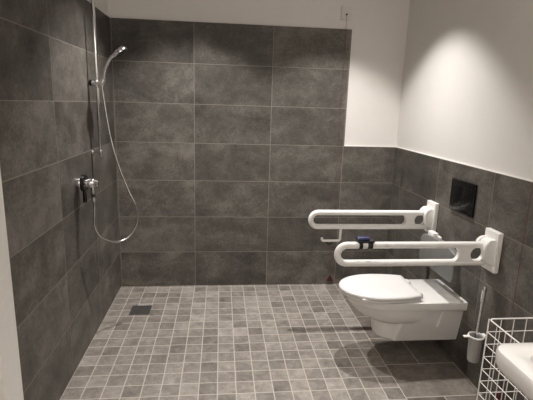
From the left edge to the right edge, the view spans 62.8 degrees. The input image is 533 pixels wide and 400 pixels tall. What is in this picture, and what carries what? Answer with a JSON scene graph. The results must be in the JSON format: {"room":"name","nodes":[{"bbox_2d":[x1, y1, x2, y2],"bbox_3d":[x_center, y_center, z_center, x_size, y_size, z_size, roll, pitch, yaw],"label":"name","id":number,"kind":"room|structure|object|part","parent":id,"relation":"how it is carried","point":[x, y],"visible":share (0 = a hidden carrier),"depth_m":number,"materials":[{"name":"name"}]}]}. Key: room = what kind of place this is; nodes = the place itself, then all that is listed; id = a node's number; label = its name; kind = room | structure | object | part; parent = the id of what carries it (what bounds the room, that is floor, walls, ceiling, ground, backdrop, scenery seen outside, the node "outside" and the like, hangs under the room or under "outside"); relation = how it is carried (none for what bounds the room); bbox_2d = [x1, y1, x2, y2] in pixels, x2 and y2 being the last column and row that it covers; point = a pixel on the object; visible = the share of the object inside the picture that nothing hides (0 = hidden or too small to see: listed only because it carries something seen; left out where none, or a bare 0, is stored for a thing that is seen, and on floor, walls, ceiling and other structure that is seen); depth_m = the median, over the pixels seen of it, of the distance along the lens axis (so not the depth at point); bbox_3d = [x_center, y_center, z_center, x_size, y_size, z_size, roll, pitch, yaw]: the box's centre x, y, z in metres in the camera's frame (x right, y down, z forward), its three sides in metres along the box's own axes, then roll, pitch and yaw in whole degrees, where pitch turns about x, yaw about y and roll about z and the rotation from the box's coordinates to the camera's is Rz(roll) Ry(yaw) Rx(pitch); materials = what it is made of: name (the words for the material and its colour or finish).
{"room":"accessible bathroom","nodes":[
{"label":"accessible bathroom","id":0,"kind":"room"},
{"bbox_2d":[0,0,120,399],"bbox_3d":[-1.022,-0.075,1.161,0.160,2.720,4.710,0,12,-6],"label":"wall","id":1,"kind":"structure","parent":0,"point":[66,278],"depth_m":2.17,"materials":[{"name":"grey tile"}]},
{"bbox_2d":[0,170,23,399],"bbox_3d":[-0.979,-0.153,1.523,0.024,2.620,0.137,0,12,-6],"label":"trim","id":2,"kind":"structure","parent":1,"relation":"attached to","point":[11,388],"depth_m":1.66,"materials":[{"name":"white paint"}]},
{"bbox_2d":[75,175,98,202],"bbox_3d":[-1.023,-0.064,2.499,0.119,0.161,0.096,0,12,-6],"label":"shower mixer","id":3,"kind":"object","parent":1,"relation":"attached to","point":[83,183],"visible":1,"depth_m":2.47,"materials":[{"name":"silver metal"}]},
{"bbox_3d":[-1.041,-0.064,2.497,0.027,0.161,0.096,0,12,-6],"label":"lever","id":4,"kind":"part","parent":3,"relation":"part of","materials":[{"name":"silver metal"}]},
{"bbox_2d":[90,187,95,201],"bbox_3d":[-0.994,-0.039,2.507,0.028,0.095,0.032,0,12,-6],"label":"outlet","id":5,"kind":"object","parent":3,"relation":"attached to","point":[93,192],"depth_m":2.50,"materials":[{"name":"silver metal"}]},
{"bbox_2d":[93,89,138,242],"bbox_3d":[-0.918,-0.179,2.640,0.210,0.966,0.316,0,12,-6],"label":"shower hose","id":6,"kind":"object","parent":3,"relation":"attached to","point":[103,96],"visible":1,"depth_m":2.75,"materials":[{"name":"metal"}]},
{"bbox_2d":[89,0,105,156],"bbox_3d":[-1.037,-0.794,2.660,0.121,1.060,0.051,3,12,4],"label":"shower rail","id":7,"kind":"object","parent":1,"relation":"attached to","point":[97,83],"visible":1,"depth_m":2.67,"materials":[{"name":"silver metal"}]},
{"bbox_2d":[101,46,126,89],"bbox_3d":[-0.926,-0.802,2.654,0.165,0.258,0.094,0,12,-6],"label":"shower","id":8,"kind":"object","parent":7,"relation":"attached to","point":[120,51],"visible":1,"depth_m":2.63,"materials":[{"name":"silver metal"}]},
{"bbox_3d":[-0.957,-0.785,2.655,0.105,0.222,0.020,0,12,-6],"label":"handle","id":9,"kind":"part","parent":8,"relation":"part of","materials":[{"name":"silver metal"}]},
{"bbox_2d":[108,0,409,286],"bbox_3d":[-0.056,-0.569,3.544,2.650,2.720,0.160,0,12,-6],"label":"wall","id":10,"kind":"structure","parent":0,"point":[228,121],"depth_m":3.47,"materials":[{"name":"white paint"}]},
{"bbox_2d":[326,6,351,280],"bbox_3d":[0.581,-0.391,3.562,0.084,2.232,0.031,0,12,-6],"label":"pull cord","id":11,"kind":"object","parent":10,"relation":"attached to","point":[346,11],"visible":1,"depth_m":3.35,"materials":[{"name":"red plastic"}]},
{"bbox_3d":[0.582,-0.372,3.559,0.003,2.138,0.003,5,13,16],"label":"cord","id":12,"kind":"part","parent":11,"relation":"part of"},
{"bbox_3d":[0.612,-1.431,3.344,0.084,0.104,0.011,0,12,-6],"label":"wall plate","id":13,"kind":"part","parent":11,"relation":"part of","materials":[{"name":"white plastic"}]},
{"bbox_2d":[60,284,486,399],"bbox_3d":[0.136,1.287,1.578,3.050,0.150,4.900,0,12,-6],"label":"floor","id":14,"kind":"structure","parent":0,"point":[280,341],"depth_m":2.73,"materials":[{"name":"tile"}]},
{"bbox_2d":[129,305,151,314],"bbox_3d":[-0.930,0.816,3.229,0.144,0.008,0.144,0,12,-6],"label":"floor drain","id":15,"kind":"object","parent":14,"relation":"on","point":[143,309],"visible":1,"depth_m":3.22,"materials":[{"name":"metal"}]},
{"bbox_2d":[476,317,532,399],"bbox_3d":[1.073,0.855,1.706,0.336,0.695,0.325,0,12,-6],"label":"wire basket","id":16,"kind":"object","parent":14,"relation":"on","point":[526,318],"visible":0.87,"depth_m":1.78,"materials":[{"name":"white metal"}]},
{"bbox_3d":[0.892,0.820,1.844,0.005,0.692,0.005,0,12,-6],"label":"corner post","id":17,"kind":"part","parent":16,"relation":"part of","materials":[{"name":"white metal"}]},
{"bbox_2d":[384,0,532,399],"bbox_3d":[1.374,-0.057,1.411,0.160,2.720,4.710,0,12,-6],"label":"wall","id":18,"kind":"structure","parent":0,"point":[467,93],"depth_m":2.49,"materials":[{"name":"white paint"}]},
{"bbox_2d":[308,200,438,244],"bbox_3d":[0.702,0.156,2.924,0.861,0.302,0.118,0,12,-6],"label":"grab rail","id":19,"kind":"object","parent":18,"relation":"attached to","point":[429,212],"visible":0.99,"depth_m":2.91,"materials":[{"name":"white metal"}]},
{"bbox_3d":[1.117,0.117,2.958,0.028,0.217,0.118,0,12,-6],"label":"wall plate","id":20,"kind":"part","parent":19,"relation":"part of","materials":[{"name":"white plastic"}]},
{"bbox_2d":[339,274,467,340],"bbox_3d":[0.793,0.672,2.703,0.718,0.324,0.372,0,12,-6],"label":"toilet","id":21,"kind":"object","parent":18,"relation":"attached to","point":[398,308],"visible":1,"depth_m":2.59,"materials":[{"name":"white ceramic"}]},
{"bbox_3d":[0.665,0.524,2.657,0.453,0.023,0.372,0,12,-6],"label":"lid","id":22,"kind":"part","parent":21,"relation":"part of","materials":[{"name":"white plastic"}]},
{"bbox_2d":[334,228,503,273],"bbox_3d":[0.771,0.261,2.254,0.861,0.217,0.118,0,12,-6],"label":"grab rail","id":23,"kind":"object","parent":18,"relation":"attached to","point":[490,244],"visible":1,"depth_m":2.25,"materials":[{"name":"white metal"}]},
{"bbox_3d":[1.185,0.264,2.297,0.028,0.217,0.118,0,12,-6],"label":"wall plate","id":24,"kind":"part","parent":23,"relation":"part of","materials":[{"name":"white plastic"}]},
{"bbox_2d":[419,230,459,282],"bbox_3d":[1.090,0.327,2.640,0.146,0.217,0.425,0,12,-6],"label":"backrest","id":25,"kind":"object","parent":18,"relation":"attached to","point":[450,274],"visible":0.79,"depth_m":2.58,"materials":[{"name":"grey plastic"}]},
{"bbox_2d":[359,146,532,181],"bbox_3d":[1.081,0.043,1.415,0.446,0.004,4.492,0,12,-6],"label":"trim","id":26,"kind":"structure","parent":18,"relation":"attached to","point":[359,146],"depth_m":2.61,"materials":[{"name":"white metal"}]},
{"bbox_2d":[449,178,477,217],"bbox_3d":[1.163,-0.019,2.592,0.017,0.190,0.256,0,12,-6],"label":"flush plate","id":27,"kind":"object","parent":18,"relation":"attached to","point":[463,194],"visible":1,"depth_m":2.57,"materials":[{"name":"black plastic"}]},
{"bbox_2d":[463,286,486,362],"bbox_3d":[1.128,0.668,2.347,0.126,0.437,0.086,0,12,-6],"label":"toilet brush","id":28,"kind":"object","parent":18,"relation":"attached to","point":[475,340],"visible":1,"depth_m":2.35,"materials":[{"name":"white plastic"}]},
{"bbox_2d":[467,333,482,362],"bbox_3d":[1.132,0.809,2.379,0.072,0.150,0.072,0,12,-6],"label":"cup","id":29,"kind":"object","parent":28,"relation":"attached to","point":[475,340],"depth_m":2.36,"materials":[{"name":"white plastic"}]},
{"bbox_3d":[1.142,0.660,2.347,0.025,0.405,0.015,0,12,-6],"label":"handle","id":30,"kind":"part","parent":28,"relation":"part of","materials":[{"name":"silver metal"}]},
{"bbox_2d":[493,184,532,399],"bbox_3d":[1.227,-0.043,2.010,0.031,2.207,0.084,0,12,-6],"label":"pull cord","id":31,"kind":"object","parent":18,"relation":"attached to","point":[498,396],"visible":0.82,"depth_m":2.11,"materials":[{"name":"red plastic"}]},
{"bbox_3d":[1.188,1.009,2.240,0.016,0.052,0.060,0,12,-6],"label":"pull handle","id":32,"kind":"part","parent":31,"relation":"part of","materials":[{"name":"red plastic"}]},
{"bbox_2d":[495,343,532,399],"bbox_3d":[1.015,0.524,1.076,0.616,0.232,0.600,0,12,-6],"label":"washbasin","id":33,"kind":"object","parent":18,"relation":"attached to","point":[514,360],"visible":1,"depth_m":1.24,"materials":[{"name":"white ceramic"}]}
]}

